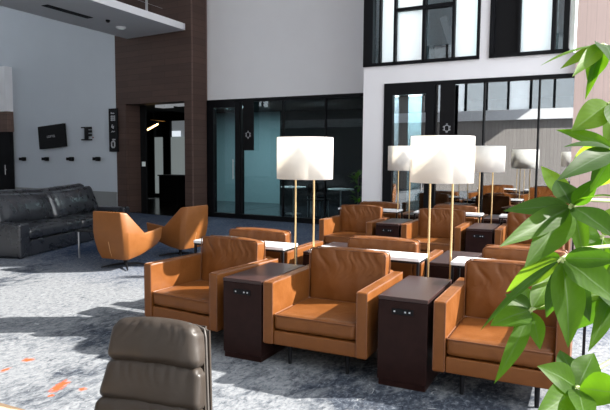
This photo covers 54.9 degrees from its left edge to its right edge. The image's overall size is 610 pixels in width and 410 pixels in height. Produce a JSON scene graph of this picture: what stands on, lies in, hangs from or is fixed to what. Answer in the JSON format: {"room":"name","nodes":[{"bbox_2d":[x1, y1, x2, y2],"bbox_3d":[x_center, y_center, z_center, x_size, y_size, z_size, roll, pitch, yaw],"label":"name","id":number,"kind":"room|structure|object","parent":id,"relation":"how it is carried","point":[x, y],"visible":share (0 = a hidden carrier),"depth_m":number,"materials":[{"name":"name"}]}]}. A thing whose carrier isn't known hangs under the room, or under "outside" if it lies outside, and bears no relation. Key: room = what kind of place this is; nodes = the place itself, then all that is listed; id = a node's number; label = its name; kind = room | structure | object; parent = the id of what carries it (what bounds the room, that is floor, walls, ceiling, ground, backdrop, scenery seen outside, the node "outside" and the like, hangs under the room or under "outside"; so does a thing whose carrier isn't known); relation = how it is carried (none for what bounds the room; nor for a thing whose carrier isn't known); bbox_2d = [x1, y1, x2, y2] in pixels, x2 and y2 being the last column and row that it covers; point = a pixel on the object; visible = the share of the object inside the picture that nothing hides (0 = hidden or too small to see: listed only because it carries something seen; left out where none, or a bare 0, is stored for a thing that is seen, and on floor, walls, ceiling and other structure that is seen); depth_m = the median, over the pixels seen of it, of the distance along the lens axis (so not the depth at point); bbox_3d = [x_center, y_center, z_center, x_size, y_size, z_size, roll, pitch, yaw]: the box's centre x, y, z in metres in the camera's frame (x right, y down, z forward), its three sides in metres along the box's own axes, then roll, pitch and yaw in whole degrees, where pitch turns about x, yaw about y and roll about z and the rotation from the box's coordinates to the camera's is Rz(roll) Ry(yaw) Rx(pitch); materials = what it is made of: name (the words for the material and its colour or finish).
{"room":"lounge lobby","nodes":[
{"label":"lounge lobby","id":0,"kind":"room"},
{"bbox_2d":[0,66,12,111],"bbox_3d":[-11.457,-3.678,19.291,5.397,1.360,0.250,3,5,28],"label":"wall","id":1,"kind":"structure","parent":0,"point":[6,88],"depth_m":17.99,"materials":[{"name":"white paint"}]},
{"bbox_2d":[0,6,117,205],"bbox_3d":[-9.872,-3.546,18.701,10.758,7.000,0.200,3,5,28],"label":"wall","id":2,"kind":"structure","parent":0,"point":[62,72],"depth_m":17.14,"materials":[{"name":"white paint"}]},
{"bbox_2d":[0,111,13,131],"bbox_3d":[-11.458,-2.692,19.386,5.397,0.620,0.220,3,5,28],"label":"trim","id":3,"kind":"structure","parent":2,"relation":"attached to","point":[6,117],"depth_m":18.10,"materials":[{"name":"brown wood"}]},
{"bbox_2d":[0,132,14,189],"bbox_3d":[-11.474,-1.252,19.495,5.397,2.270,0.183,3,5,28],"label":"door","id":4,"kind":"structure","parent":2,"relation":"in","point":[7,176],"depth_m":18.26,"materials":[{"name":"black paint"}]},
{"bbox_2d":[38,123,66,148],"bbox_3d":[-7.452,-2.018,17.313,1.180,0.756,0.087,3,5,28],"label":"wall screen","id":5,"kind":"object","parent":2,"relation":"attached to","point":[50,136],"visible":1,"depth_m":17.25,"materials":[{"name":"black paint"}]},
{"bbox_2d":[15,187,116,205],"bbox_3d":[-9.516,-0.304,18.631,9.748,0.555,0.034,3,5,28],"label":"trim","id":6,"kind":"structure","parent":2,"relation":"attached to","point":[103,198],"depth_m":16.52,"materials":[{"name":"grey paint"}]},
{"bbox_2d":[81,127,93,139],"bbox_3d":[-6.173,-2.026,16.676,0.473,0.380,0.050,3,5,28],"label":"wall sign","id":7,"kind":"object","parent":2,"relation":"attached to","point":[86,131],"visible":1,"depth_m":16.65,"materials":[{"name":"black metal"}]},
{"bbox_2d":[0,0,181,35],"bbox_3d":[-8.072,-3.772,6.384,2.080,0.155,19.000,3,5,26],"label":"ceiling","id":8,"kind":"structure","parent":0,"point":[134,24],"depth_m":13.16,"materials":[{"name":"white paint"}]},
{"bbox_2d":[41,4,92,18],"bbox_3d":[-5.136,-4.188,12.748,0.180,0.018,1.240,3,5,26],"label":"ceiling vent","id":9,"kind":"object","parent":8,"relation":"in","point":[47,5],"visible":1,"depth_m":12.68,"materials":[{"name":"black metal"}]},
{"bbox_2d":[140,105,173,210],"bbox_3d":[-5.787,-1.814,20.581,10.658,3.300,5.700,3,6,33],"label":"wall","id":10,"kind":"structure","parent":0,"point":[144,112],"depth_m":16.52,"materials":[{"name":"black"}]},
{"bbox_2d":[150,112,184,195],"bbox_3d":[-5.051,-1.889,22.098,2.023,3.188,0.150,3,6,33],"label":"window","id":11,"kind":"structure","parent":10,"relation":"in","point":[167,152],"depth_m":22.06,"materials":[{"name":"white"}]},
{"bbox_2d":[115,0,206,212],"bbox_3d":[-3.850,-3.236,15.506,2.858,7.000,0.500,3,6,33],"label":"wall","id":12,"kind":"structure","parent":0,"point":[151,69],"depth_m":15.05,"materials":[{"name":"brown wood"}]},
{"bbox_2d":[109,108,118,151],"bbox_3d":[-5.275,-2.059,16.166,0.322,1.180,0.068,3,5,28],"label":"banner sign","id":13,"kind":"object","parent":12,"relation":"attached to","point":[113,113],"visible":1,"depth_m":16.15,"materials":[{"name":"black paint"}]},
{"bbox_2d":[91,0,182,29],"bbox_3d":[-7.126,-3.728,5.930,0.020,0.159,19.000,3,5,26],"label":"trim","id":14,"kind":"structure","parent":12,"relation":"attached to","point":[112,3],"depth_m":13.09,"materials":[{"name":"white paint"}]},
{"bbox_2d":[118,23,184,38],"bbox_3d":[-3.869,-4.456,15.066,2.100,0.155,0.340,3,5,26],"label":"trim","id":15,"kind":"structure","parent":12,"relation":"attached to","point":[155,33],"depth_m":15.10,"materials":[{"name":"white paint"}]},
{"bbox_2d":[191,0,206,205],"bbox_3d":[-2.662,-3.170,14.825,0.030,7.000,0.665,3,5,24],"label":"wall","id":16,"kind":"structure","parent":0,"point":[191,0],"depth_m":14.69,"materials":[{"name":"brown wood"}]},
{"bbox_2d":[147,95,407,112],"bbox_3d":[-1.085,-2.963,17.017,8.300,0.150,4.550,3,5,26],"label":"ceiling","id":17,"kind":"structure","parent":0,"point":[336,103],"depth_m":17.19,"materials":[{"name":"black"}]},
{"bbox_2d":[155,104,173,107],"bbox_3d":[-3.849,-2.825,16.099,0.442,0.316,0.320,3,6,33],"label":"ceiling light","id":18,"kind":"object","parent":17,"relation":"hanging from","point":[162,105],"visible":0.32,"depth_m":16.01,"materials":[{"name":"grey plastic"}]},
{"bbox_2d":[207,0,363,99],"bbox_3d":[-0.257,-4.582,13.916,4.985,4.000,0.250,3,5,28],"label":"wall","id":19,"kind":"structure","parent":0,"point":[256,48],"depth_m":13.98,"materials":[{"name":"white paint"}]},
{"bbox_2d":[207,93,362,223],"bbox_3d":[-0.335,-1.085,14.089,4.965,3.000,0.202,3,5,28],"label":"window","id":20,"kind":"structure","parent":19,"relation":"in","point":[212,105],"depth_m":14.77,"materials":[{"name":"black"}]},
{"bbox_2d":[243,101,253,149],"bbox_3d":[-1.398,-1.954,14.489,0.316,1.210,0.032,3,5,28],"label":"door sign","id":21,"kind":"object","parent":20,"relation":"attached to","point":[248,106],"visible":1,"depth_m":14.48,"materials":[{"name":"black paint"}]},
{"bbox_2d":[217,109,362,205],"bbox_3d":[-0.110,-1.604,19.186,8.300,3.200,0.200,3,5,26],"label":"wall","id":22,"kind":"structure","parent":0,"point":[345,127],"depth_m":19.35,"materials":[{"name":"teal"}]},
{"bbox_2d":[0,193,609,409],"bbox_3d":[-3.951,0.839,9.210,33.000,0.112,27.000,3,5,26],"label":"floor","id":23,"kind":"structure","parent":0,"point":[59,309],"depth_m":4.66,"materials":[{"name":"carpet"}]},
{"bbox_2d":[0,403,24,409],"bbox_3d":[-1.652,1.130,2.339,0.840,0.502,0.729,3,5,26],"label":"table","id":24,"kind":"object","parent":23,"relation":"on","point":[2,406],"visible":1,"depth_m":2.52,"materials":[{"name":"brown wood"}]},
{"bbox_2d":[0,183,83,193],"bbox_3d":[-5.512,0.095,11.744,1.000,0.954,3.350,1,5,12],"label":"sofa","id":25,"kind":"object","parent":23,"relation":"on","point":[6,191],"visible":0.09,"depth_m":11.66,"materials":[{"name":"leather"}]},
{"bbox_2d":[0,189,42,193],"bbox_3d":[-5.460,-0.039,10.986,0.377,0.554,1.473,1,5,12],"label":"cushion","id":26,"kind":"object","parent":25,"relation":"on","point":[6,191],"depth_m":11.01,"materials":[{"name":"leather"}]},
{"bbox_2d":[40,183,83,191],"bbox_3d":[-5.169,-0.155,12.389,0.375,0.556,1.469,1,5,12],"label":"cushion","id":27,"kind":"object","parent":25,"relation":"on","point":[54,188],"depth_m":12.23,"materials":[{"name":"leather"}]},
{"bbox_2d":[0,186,129,258],"bbox_3d":[-4.431,0.202,10.554,1.000,0.954,3.350,1,5,12],"label":"sofa","id":28,"kind":"object","parent":23,"relation":"on","point":[39,222],"visible":0.95,"depth_m":9.88,"materials":[{"name":"leather"}]},
{"bbox_2d":[0,192,53,222],"bbox_3d":[-4.771,0.056,9.877,0.375,0.556,1.469,1,5,12],"label":"cushion","id":29,"kind":"object","parent":28,"relation":"on","point":[14,207],"depth_m":9.79,"materials":[{"name":"leather"}]},
{"bbox_2d":[22,218,81,238],"bbox_3d":[-4.490,0.385,9.846,0.800,0.220,1.434,1,5,12],"label":"seat cushion","id":30,"kind":"object","parent":28,"relation":"on","point":[39,228],"depth_m":9.79,"materials":[{"name":"leather"}]},
{"bbox_2d":[45,186,97,217],"bbox_3d":[-4.480,-0.056,11.280,0.377,0.554,1.473,1,5,12],"label":"cushion","id":31,"kind":"object","parent":28,"relation":"on","point":[79,200],"depth_m":11.07,"materials":[{"name":"leather"}]},
{"bbox_2d":[57,211,120,227],"bbox_3d":[-4.199,0.272,11.246,0.800,0.219,1.432,1,5,12],"label":"seat cushion","id":32,"kind":"object","parent":28,"relation":"on","point":[86,217],"depth_m":10.76,"materials":[{"name":"leather"}]},
{"bbox_2d":[77,225,139,259],"bbox_3d":[-3.092,0.573,9.309,0.640,0.440,0.800,1,5,12],"label":"coffee table","id":33,"kind":"object","parent":23,"relation":"on","point":[89,229],"visible":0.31,"depth_m":8.99,"materials":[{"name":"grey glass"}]},
{"bbox_2d":[93,211,161,270],"bbox_3d":[-2.544,0.469,8.312,0.720,0.811,0.748,3,5,24],"label":"swivel chair","id":34,"kind":"object","parent":23,"relation":"on","point":[117,236],"visible":1,"depth_m":8.02,"materials":[{"name":"leather"}]},
{"bbox_2d":[94,316,211,409],"bbox_3d":[-0.722,0.945,2.320,0.583,0.882,0.759,2,5,18],"label":"lounge chair","id":35,"kind":"object","parent":23,"relation":"on","point":[156,363],"visible":1,"depth_m":2.48,"materials":[{"name":"beige leather"}]},
{"bbox_2d":[157,174,184,204],"bbox_3d":[-4.223,-0.501,18.973,0.865,0.948,0.620,3,6,33],"label":"reception desk","id":36,"kind":"object","parent":23,"relation":"on","point":[171,186],"visible":0.8,"depth_m":18.71,"materials":[{"name":"black paint"}]},
{"bbox_2d":[147,205,207,255],"bbox_3d":[-1.963,0.397,9.239,0.748,0.811,0.720,3,6,32],"label":"swivel chair","id":37,"kind":"object","parent":23,"relation":"on","point":[189,224],"visible":0.84,"depth_m":8.96,"materials":[{"name":"orange leather"}]},
{"bbox_2d":[144,235,278,331],"bbox_3d":[-0.828,0.725,5.318,0.833,0.829,0.881,3,6,32],"label":"armchair","id":38,"kind":"object","parent":23,"relation":"on","point":[188,288],"visible":0.75,"depth_m":5.20,"materials":[{"name":"beige leather"}]},
{"bbox_2d":[153,280,208,314],"bbox_3d":[-0.893,0.810,5.222,0.666,0.144,0.620,3,6,32],"label":"seat cushion","id":39,"kind":"object","parent":38,"relation":"on","point":[180,297],"depth_m":5.05,"materials":[{"name":"brown leather"}]},
{"bbox_2d":[202,235,264,280],"bbox_3d":[-0.687,0.520,5.525,0.672,0.452,0.164,3,6,32],"label":"cushion","id":40,"kind":"object","parent":38,"relation":"on","point":[219,252],"depth_m":5.47,"materials":[{"name":"brown leather"}]},
{"bbox_2d":[194,239,297,263],"bbox_3d":[-0.594,0.731,5.810,1.015,0.740,0.300,3,5,26],"label":"console table","id":41,"kind":"object","parent":23,"relation":"on","point":[282,247],"visible":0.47,"depth_m":5.56,"materials":[{"name":"white laminate"}]},
{"bbox_2d":[223,262,304,362],"bbox_3d":[-0.324,0.862,4.890,0.345,0.634,0.770,3,5,26],"label":"side table","id":42,"kind":"object","parent":23,"relation":"on","point":[243,290],"visible":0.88,"depth_m":4.56,"materials":[{"name":"brown wood"}]},
{"bbox_2d":[233,289,249,295],"bbox_3d":[-0.487,0.672,4.532,0.150,0.040,0.008,3,5,26],"label":"power outlet","id":43,"kind":"object","parent":42,"relation":"attached to","point":[236,292],"depth_m":4.53,"materials":[{"name":"black paint"}]},
{"bbox_2d":[229,227,322,264],"bbox_3d":[-0.359,0.637,6.425,0.833,0.829,0.881,3,5,26],"label":"armchair","id":44,"kind":"object","parent":23,"relation":"on","point":[274,235],"visible":0.33,"depth_m":6.06,"materials":[{"name":"beige leather"}]},
{"bbox_2d":[230,227,289,242],"bbox_3d":[-0.472,0.468,6.173,0.672,0.452,0.164,3,5,26],"label":"cushion","id":45,"kind":"object","parent":44,"relation":"on","point":[274,235],"depth_m":6.07,"materials":[{"name":"brown leather"}]},
{"bbox_2d":[281,186,305,214],"bbox_3d":[-0.318,-0.133,16.118,0.700,0.750,0.700,3,5,26],"label":"cafe table","id":46,"kind":"object","parent":23,"relation":"on","point":[293,187],"visible":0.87,"depth_m":16.08,"materials":[{"name":"white laminate"}]},
{"bbox_2d":[277,137,332,263],"bbox_3d":[-0.006,0.248,5.533,0.524,1.757,0.524,3,5,26],"label":"floor lamp","id":47,"kind":"object","parent":23,"relation":"on","point":[298,158],"visible":0.83,"depth_m":5.26,"materials":[{"name":"white fabric"}]},
{"bbox_2d":[307,184,329,216],"bbox_3d":[0.339,-0.116,15.302,0.450,0.860,0.440,4,6,36],"label":"cafe chair","id":48,"kind":"object","parent":23,"relation":"on","point":[309,186],"visible":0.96,"depth_m":15.30,"materials":[{"name":"black paint"}]},
{"bbox_2d":[310,183,326,213],"bbox_3d":[0.372,-0.205,16.387,0.440,0.860,0.450,0,5,-4],"label":"cafe chair","id":49,"kind":"object","parent":23,"relation":"on","point":[319,186],"visible":0.63,"depth_m":16.15,"materials":[{"name":"black paint"}]},
{"bbox_2d":[303,242,347,265],"bbox_3d":[0.300,0.760,6.182,0.345,0.634,0.770,3,5,26],"label":"side table","id":50,"kind":"object","parent":23,"relation":"on","point":[336,244],"visible":0.12,"depth_m":6.22,"materials":[{"name":"brown wood"}]},
{"bbox_2d":[263,246,402,373],"bbox_3d":[0.247,0.787,4.673,0.833,0.829,0.881,3,5,26],"label":"armchair","id":51,"kind":"object","parent":23,"relation":"on","point":[329,304],"visible":0.97,"depth_m":4.48,"materials":[{"name":"beige leather"}]},
{"bbox_2d":[275,298,355,339],"bbox_3d":[0.194,0.872,4.571,0.666,0.144,0.620,3,5,26],"label":"seat cushion","id":52,"kind":"object","parent":51,"relation":"on","point":[303,318],"depth_m":4.38,"materials":[{"name":"beige leather"}]},
{"bbox_2d":[310,246,388,302],"bbox_3d":[0.363,0.580,4.894,0.672,0.452,0.164,3,5,26],"label":"cushion","id":53,"kind":"object","parent":51,"relation":"on","point":[336,273],"depth_m":4.84,"materials":[{"name":"beige leather"}]},
{"bbox_2d":[328,188,353,205],"bbox_3d":[0.925,-0.051,15.246,0.700,0.750,0.700,3,5,26],"label":"cafe table","id":54,"kind":"object","parent":23,"relation":"on","point":[340,189],"visible":0.66,"depth_m":15.21,"materials":[{"name":"white laminate"}]},
{"bbox_2d":[319,204,389,244],"bbox_3d":[0.775,0.426,9.096,0.833,0.829,0.881,3,5,26],"label":"armchair","id":55,"kind":"object","parent":23,"relation":"on","point":[354,219],"visible":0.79,"depth_m":9.18,"materials":[{"name":"beige leather"}]},
{"bbox_2d":[325,231,365,242],"bbox_3d":[0.722,0.511,8.993,0.666,0.144,0.620,3,5,26],"label":"seat cushion","id":56,"kind":"object","parent":55,"relation":"on","point":[330,236],"depth_m":8.85,"materials":[{"name":"beige leather"}]},
{"bbox_2d":[341,204,382,232],"bbox_3d":[0.890,0.219,9.316,0.672,0.452,0.164,3,5,26],"label":"cushion","id":57,"kind":"object","parent":55,"relation":"on","point":[354,217],"depth_m":9.26,"materials":[{"name":"brown leather"}]},
{"bbox_2d":[348,170,361,204],"bbox_3d":[1.309,-0.254,14.380,0.595,1.303,0.602,1,5,12],"label":"potted plant","id":58,"kind":"object","parent":23,"relation":"on","point":[359,172],"visible":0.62,"depth_m":14.35,"materials":[{"name":"green plant"}]},
{"bbox_2d":[309,245,426,276],"bbox_3d":[0.553,0.785,5.261,1.015,0.740,0.300,3,5,26],"label":"console table","id":59,"kind":"object","parent":23,"relation":"on","point":[396,256],"visible":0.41,"depth_m":5.00,"materials":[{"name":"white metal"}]},
{"bbox_2d":[338,208,402,218],"bbox_3d":[1.066,0.426,9.657,1.015,0.740,0.300,3,5,26],"label":"console table","id":60,"kind":"object","parent":23,"relation":"on","point":[385,210],"visible":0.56,"depth_m":9.38,"materials":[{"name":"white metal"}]},
{"bbox_2d":[360,201,413,218],"bbox_3d":[1.384,0.334,10.265,0.833,0.829,0.881,3,5,26],"label":"armchair","id":61,"kind":"object","parent":23,"relation":"on","point":[390,205],"visible":0.27,"depth_m":9.88,"materials":[{"name":"beige leather"}]},
{"bbox_2d":[360,201,398,213],"bbox_3d":[1.272,0.165,10.014,0.672,0.452,0.164,3,5,26],"label":"cushion","id":62,"kind":"object","parent":61,"relation":"on","point":[390,205],"depth_m":9.90,"materials":[{"name":"brown leather"}]},
{"bbox_2d":[376,218,412,237],"bbox_3d":[1.339,0.555,8.768,0.345,0.634,0.770,3,5,26],"label":"side table","id":63,"kind":"object","parent":23,"relation":"on","point":[391,227],"visible":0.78,"depth_m":8.43,"materials":[{"name":"brown wood"}]},
{"bbox_2d":[348,235,442,278],"bbox_3d":[0.857,0.695,5.842,0.833,0.829,0.881,3,5,26],"label":"armchair","id":64,"kind":"object","parent":23,"relation":"on","point":[359,241],"visible":0.29,"depth_m":5.47,"materials":[{"name":"beige leather"}]},
{"bbox_2d":[349,236,418,252],"bbox_3d":[0.745,0.526,5.591,0.672,0.452,0.164,3,5,26],"label":"cushion","id":65,"kind":"object","parent":64,"relation":"on","point":[365,242],"depth_m":5.50,"materials":[{"name":"beige leather"}]},
{"bbox_2d":[388,146,410,218],"bbox_3d":[1.579,-0.059,9.405,0.524,1.757,0.524,3,5,26],"label":"floor lamp","id":66,"kind":"object","parent":23,"relation":"on","point":[398,156],"visible":0.58,"depth_m":9.13,"materials":[{"name":"white fabric"}]},
{"bbox_2d":[404,212,417,219],"bbox_3d":[1.963,0.453,10.060,0.345,0.634,0.770,3,5,26],"label":"side table","id":67,"kind":"object","parent":23,"relation":"on","point":[406,216],"visible":0.07,"depth_m":9.74,"materials":[{"name":"brown wood"}]},
{"bbox_2d":[377,275,451,391],"bbox_3d":[0.823,0.916,4.340,0.345,0.634,0.770,3,5,26],"label":"side table","id":68,"kind":"object","parent":23,"relation":"on","point":[405,309],"visible":0.96,"depth_m":4.01,"materials":[{"name":"brown wood"}]},
{"bbox_2d":[392,308,412,315],"bbox_3d":[0.660,0.726,3.982,0.150,0.040,0.008,3,5,26],"label":"power outlet","id":69,"kind":"object","parent":68,"relation":"attached to","point":[395,311],"depth_m":3.98,"materials":[{"name":"black paint"}]},
{"bbox_2d":[401,208,471,253],"bbox_3d":[1.923,0.480,8.546,0.833,0.829,0.881,3,5,26],"label":"armchair","id":70,"kind":"object","parent":23,"relation":"on","point":[440,218],"visible":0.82,"depth_m":8.62,"materials":[{"name":"beige leather"}]},
{"bbox_2d":[414,237,453,252],"bbox_3d":[1.870,0.566,8.443,0.666,0.144,0.620,3,5,26],"label":"seat cushion","id":71,"kind":"object","parent":70,"relation":"on","point":[438,243],"depth_m":8.20,"materials":[{"name":"beige leather"}]},
{"bbox_2d":[419,208,464,238],"bbox_3d":[2.038,0.274,8.767,0.672,0.452,0.164,3,5,26],"label":"cushion","id":72,"kind":"object","parent":70,"relation":"on","point":[440,218],"depth_m":8.71,"materials":[{"name":"brown leather"}]},
{"bbox_2d":[410,135,474,278],"bbox_3d":[1.144,0.302,4.982,0.524,1.757,0.524,3,5,26],"label":"floor lamp","id":73,"kind":"object","parent":23,"relation":"on","point":[434,159],"visible":0.84,"depth_m":4.71,"materials":[{"name":"white fabric"}]},
{"bbox_2d":[414,210,483,222],"bbox_3d":[2.214,0.480,9.107,1.015,0.740,0.300,3,5,26],"label":"console table","id":74,"kind":"object","parent":23,"relation":"on","point":[468,214],"visible":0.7,"depth_m":8.89,"materials":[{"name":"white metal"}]},
{"bbox_2d":[429,250,481,281],"bbox_3d":[1.447,0.815,5.632,0.345,0.634,0.770,3,5,26],"label":"side table","id":75,"kind":"object","parent":23,"relation":"on","point":[439,266],"visible":0.19,"depth_m":5.33,"materials":[{"name":"brown wood"}]},
{"bbox_2d":[433,204,488,224],"bbox_3d":[2.532,0.388,9.715,0.833,0.829,0.881,3,5,26],"label":"armchair","id":76,"kind":"object","parent":23,"relation":"on","point":[467,208],"visible":0.26,"depth_m":9.32,"materials":[{"name":"beige leather"}]},
{"bbox_2d":[434,204,476,217],"bbox_3d":[2.420,0.219,9.463,0.672,0.452,0.164,3,5,26],"label":"cushion","id":77,"kind":"object","parent":76,"relation":"on","point":[467,208],"depth_m":9.35,"materials":[{"name":"brown leather"}]},
{"bbox_2d":[465,223,499,252],"bbox_3d":[2.487,0.609,8.219,0.345,0.634,0.770,3,5,26],"label":"side table","id":78,"kind":"object","parent":23,"relation":"on","point":[478,235],"visible":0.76,"depth_m":7.89,"materials":[{"name":"brown wood"}]},
{"bbox_2d":[474,146,505,223],"bbox_3d":[2.719,-0.005,8.859,0.524,1.757,0.524,3,5,26],"label":"floor lamp","id":79,"kind":"object","parent":23,"relation":"on","point":[487,158],"visible":0.63,"depth_m":8.57,"materials":[{"name":"white fabric"}]},
{"bbox_2d":[483,214,506,223],"bbox_3d":[3.111,0.507,9.510,0.345,0.634,0.770,3,5,26],"label":"side table","id":80,"kind":"object","parent":23,"relation":"on","point":[495,218],"visible":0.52,"depth_m":9.19,"materials":[{"name":"brown wood"}]},
{"bbox_2d":[432,258,571,407],"bbox_3d":[1.414,0.842,4.114,0.833,0.829,0.881,3,5,26],"label":"armchair","id":81,"kind":"object","parent":23,"relation":"on","point":[461,311],"visible":0.51,"depth_m":3.89,"materials":[{"name":"beige leather"}]},
{"bbox_2d":[446,317,555,368],"bbox_3d":[1.361,0.928,4.011,0.666,0.144,0.620,3,5,26],"label":"seat cushion","id":82,"kind":"object","parent":81,"relation":"on","point":[465,342],"depth_m":3.82,"materials":[{"name":"beige leather"}]},
{"bbox_2d":[465,259,556,326],"bbox_3d":[1.530,0.636,4.335,0.672,0.452,0.164,3,5,26],"label":"cushion","id":83,"kind":"object","parent":81,"relation":"on","point":[487,281],"depth_m":4.34,"materials":[{"name":"beige leather"}]},
{"bbox_2d":[451,256,585,354],"bbox_3d":[1.700,0.839,4.711,1.015,0.740,0.300,3,5,26],"label":"console table","id":84,"kind":"object","parent":23,"relation":"on","point":[458,262],"visible":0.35,"depth_m":4.76,"materials":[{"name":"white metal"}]},
{"bbox_2d":[482,244,567,263],"bbox_3d":[1.993,0.749,5.298,0.833,0.829,0.881,3,5,26],"label":"armchair","id":85,"kind":"object","parent":23,"relation":"on","point":[507,252],"visible":0.18,"depth_m":5.03,"materials":[{"name":"beige leather"}]},
{"bbox_2d":[494,212,564,249],"bbox_3d":[3.071,0.534,7.996,0.833,0.829,0.881,3,5,26],"label":"armchair","id":86,"kind":"object","parent":23,"relation":"on","point":[514,220],"visible":0.2,"depth_m":8.20,"materials":[{"name":"beige leather"}]},
{"bbox_2d":[509,243,530,245],"bbox_3d":[3.018,0.620,7.893,0.666,0.144,0.620,3,5,26],"label":"seat cushion","id":87,"kind":"object","parent":86,"relation":"on","point":[518,244],"depth_m":8.02,"materials":[{"name":"beige leather"}]},
{"bbox_2d":[507,213,532,243],"bbox_3d":[3.186,0.328,8.217,0.672,0.452,0.164,3,5,26],"label":"cushion","id":88,"kind":"object","parent":86,"relation":"on","point":[514,220],"depth_m":8.25,"materials":[{"name":"beige leather"}]},
{"bbox_2d":[499,214,573,249],"bbox_3d":[3.362,0.535,8.557,1.015,0.740,0.300,3,5,26],"label":"console table","id":89,"kind":"object","parent":23,"relation":"on","point":[502,216],"visible":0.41,"depth_m":8.61,"materials":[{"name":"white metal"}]},
{"bbox_2d":[480,41,609,409],"bbox_3d":[0.680,0.575,1.281,1.000,1.817,0.379,-3,6,-38],"label":"tree","id":90,"kind":"object","parent":23,"relation":"on","point":[577,288],"visible":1,"depth_m":1.08,"materials":[{"name":"green plant"}]},
{"bbox_2d":[565,238,570,252],"bbox_3d":[3.680,0.443,9.165,0.833,0.829,0.881,3,5,26],"label":"armchair","id":91,"kind":"object","parent":23,"relation":"on","point":[567,244],"visible":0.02,"depth_m":8.61,"materials":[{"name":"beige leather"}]},
{"bbox_2d":[375,0,398,202],"bbox_3d":[1.672,-2.922,12.226,0.250,7.000,1.050,3,5,29],"label":"wall","id":92,"kind":"structure","parent":0,"point":[396,125],"depth_m":12.58,"materials":[{"name":"white paint"}]},
{"bbox_2d":[397,95,408,211],"bbox_3d":[2.553,-1.266,15.338,0.150,3.200,4.450,3,5,26],"label":"wall","id":93,"kind":"structure","parent":0,"point":[403,103],"depth_m":15.08,"materials":[{"name":"black"}]},
{"bbox_2d":[406,95,421,210],"bbox_3d":[2.405,-0.988,12.570,0.419,3.100,0.100,3,5,29],"label":"window","id":94,"kind":"structure","parent":0,"point":[415,101],"depth_m":12.54,"materials":[{"name":"clear glass"}]},
{"bbox_2d":[427,0,452,58],"bbox_3d":[2.860,-4.172,11.435,0.754,2.960,1.000,3,5,29],"label":"wall","id":95,"kind":"structure","parent":0,"point":[435,32],"depth_m":11.56,"materials":[{"name":"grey paint"}]},
{"bbox_2d":[434,45,450,58],"bbox_3d":[2.750,-2.909,11.596,0.284,0.414,0.400,3,5,29],"label":"trim","id":96,"kind":"structure","parent":95,"relation":"attached to","point":[441,51],"depth_m":11.41,"materials":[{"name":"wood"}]},
{"bbox_2d":[440,15,451,51],"bbox_3d":[2.853,-3.244,11.512,0.172,0.972,0.564,-2,6,-31],"label":"trim","id":97,"kind":"structure","parent":95,"relation":"attached to","point":[444,20],"depth_m":11.52,"materials":[{"name":"white paint"}]},
{"bbox_2d":[362,0,575,201],"bbox_3d":[2.901,-2.793,10.774,3.817,7.000,0.300,3,5,29],"label":"wall","id":98,"kind":"structure","parent":0,"point":[375,78],"depth_m":11.02,"materials":[{"name":"white paint"}]},
{"bbox_2d":[382,0,393,62],"bbox_3d":[1.621,-4.097,11.261,0.262,2.700,0.001,3,5,29],"label":"blind","id":99,"kind":"object","parent":98,"relation":"attached to","point":[388,5],"depth_m":11.33,"materials":[{"name":"white fabric"}]},
{"bbox_2d":[397,0,422,60],"bbox_3d":[2.000,-4.077,11.051,0.513,2.700,0.001,3,5,29],"label":"blind","id":100,"kind":"object","parent":98,"relation":"attached to","point":[409,34],"depth_m":11.12,"materials":[{"name":"white fabric"}]},
{"bbox_2d":[363,0,480,66],"bbox_3d":[2.167,-4.087,10.951,2.239,2.860,0.170,3,5,29],"label":"window","id":101,"kind":"structure","parent":98,"relation":"in","point":[403,24],"depth_m":11.10,"materials":[{"name":"black"}]},
{"bbox_2d":[455,0,477,56],"bbox_3d":[2.930,-4.027,10.535,0.400,2.700,0.001,3,5,29],"label":"blind","id":102,"kind":"object","parent":98,"relation":"attached to","point":[466,10],"depth_m":10.61,"materials":[{"name":"white fabric"}]},
{"bbox_2d":[382,73,574,212],"bbox_3d":[3.020,-0.775,10.692,3.401,2.995,0.202,3,5,29],"label":"window","id":103,"kind":"structure","parent":98,"relation":"in","point":[430,88],"depth_m":11.00,"materials":[{"name":"black metal"}]},
{"bbox_2d":[439,83,455,134],"bbox_3d":[2.602,-1.711,10.743,0.273,0.996,0.032,3,5,29],"label":"door sign","id":104,"kind":"object","parent":103,"relation":"attached to","point":[447,91],"visible":0.98,"depth_m":10.73,"materials":[{"name":"black paint"}]},
{"bbox_2d":[489,0,570,57],"bbox_3d":[3.864,-3.996,10.009,1.300,2.860,0.170,3,5,29],"label":"window","id":105,"kind":"structure","parent":98,"relation":"in","point":[517,27],"depth_m":10.10,"materials":[{"name":"black"}]},
{"bbox_2d":[520,0,552,51],"bbox_3d":[3.965,-3.971,9.961,0.495,2.700,0.001,3,5,29],"label":"blind","id":106,"kind":"object","parent":98,"relation":"attached to","point":[536,24],"depth_m":10.04,"materials":[{"name":"white fabric"}]},
{"bbox_2d":[419,88,573,214],"bbox_3d":[4.327,-1.117,13.093,4.417,3.300,4.900,3,5,29],"label":"wall","id":107,"kind":"structure","parent":0,"point":[511,123],"depth_m":14.96,"materials":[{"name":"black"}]},
{"bbox_2d":[439,78,574,99],"bbox_3d":[4.399,-2.649,12.818,3.967,0.200,4.700,3,5,29],"label":"ceiling","id":108,"kind":"structure","parent":0,"point":[553,87],"depth_m":13.05,"materials":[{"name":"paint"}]},
{"bbox_2d":[556,0,577,51],"bbox_3d":[4.677,-4.075,10.427,0.370,2.960,1.000,3,5,29],"label":"wall","id":109,"kind":"structure","parent":0,"point":[574,3],"depth_m":10.15,"materials":[{"name":"white paint"}]},
{"bbox_2d":[569,0,609,251],"bbox_3d":[4.758,-2.675,9.526,0.640,7.000,0.380,3,5,26],"label":"wall pier","id":110,"kind":"object","parent":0,"point":[593,17],"visible":0.43,"depth_m":9.43,"materials":[{"name":"paint"}]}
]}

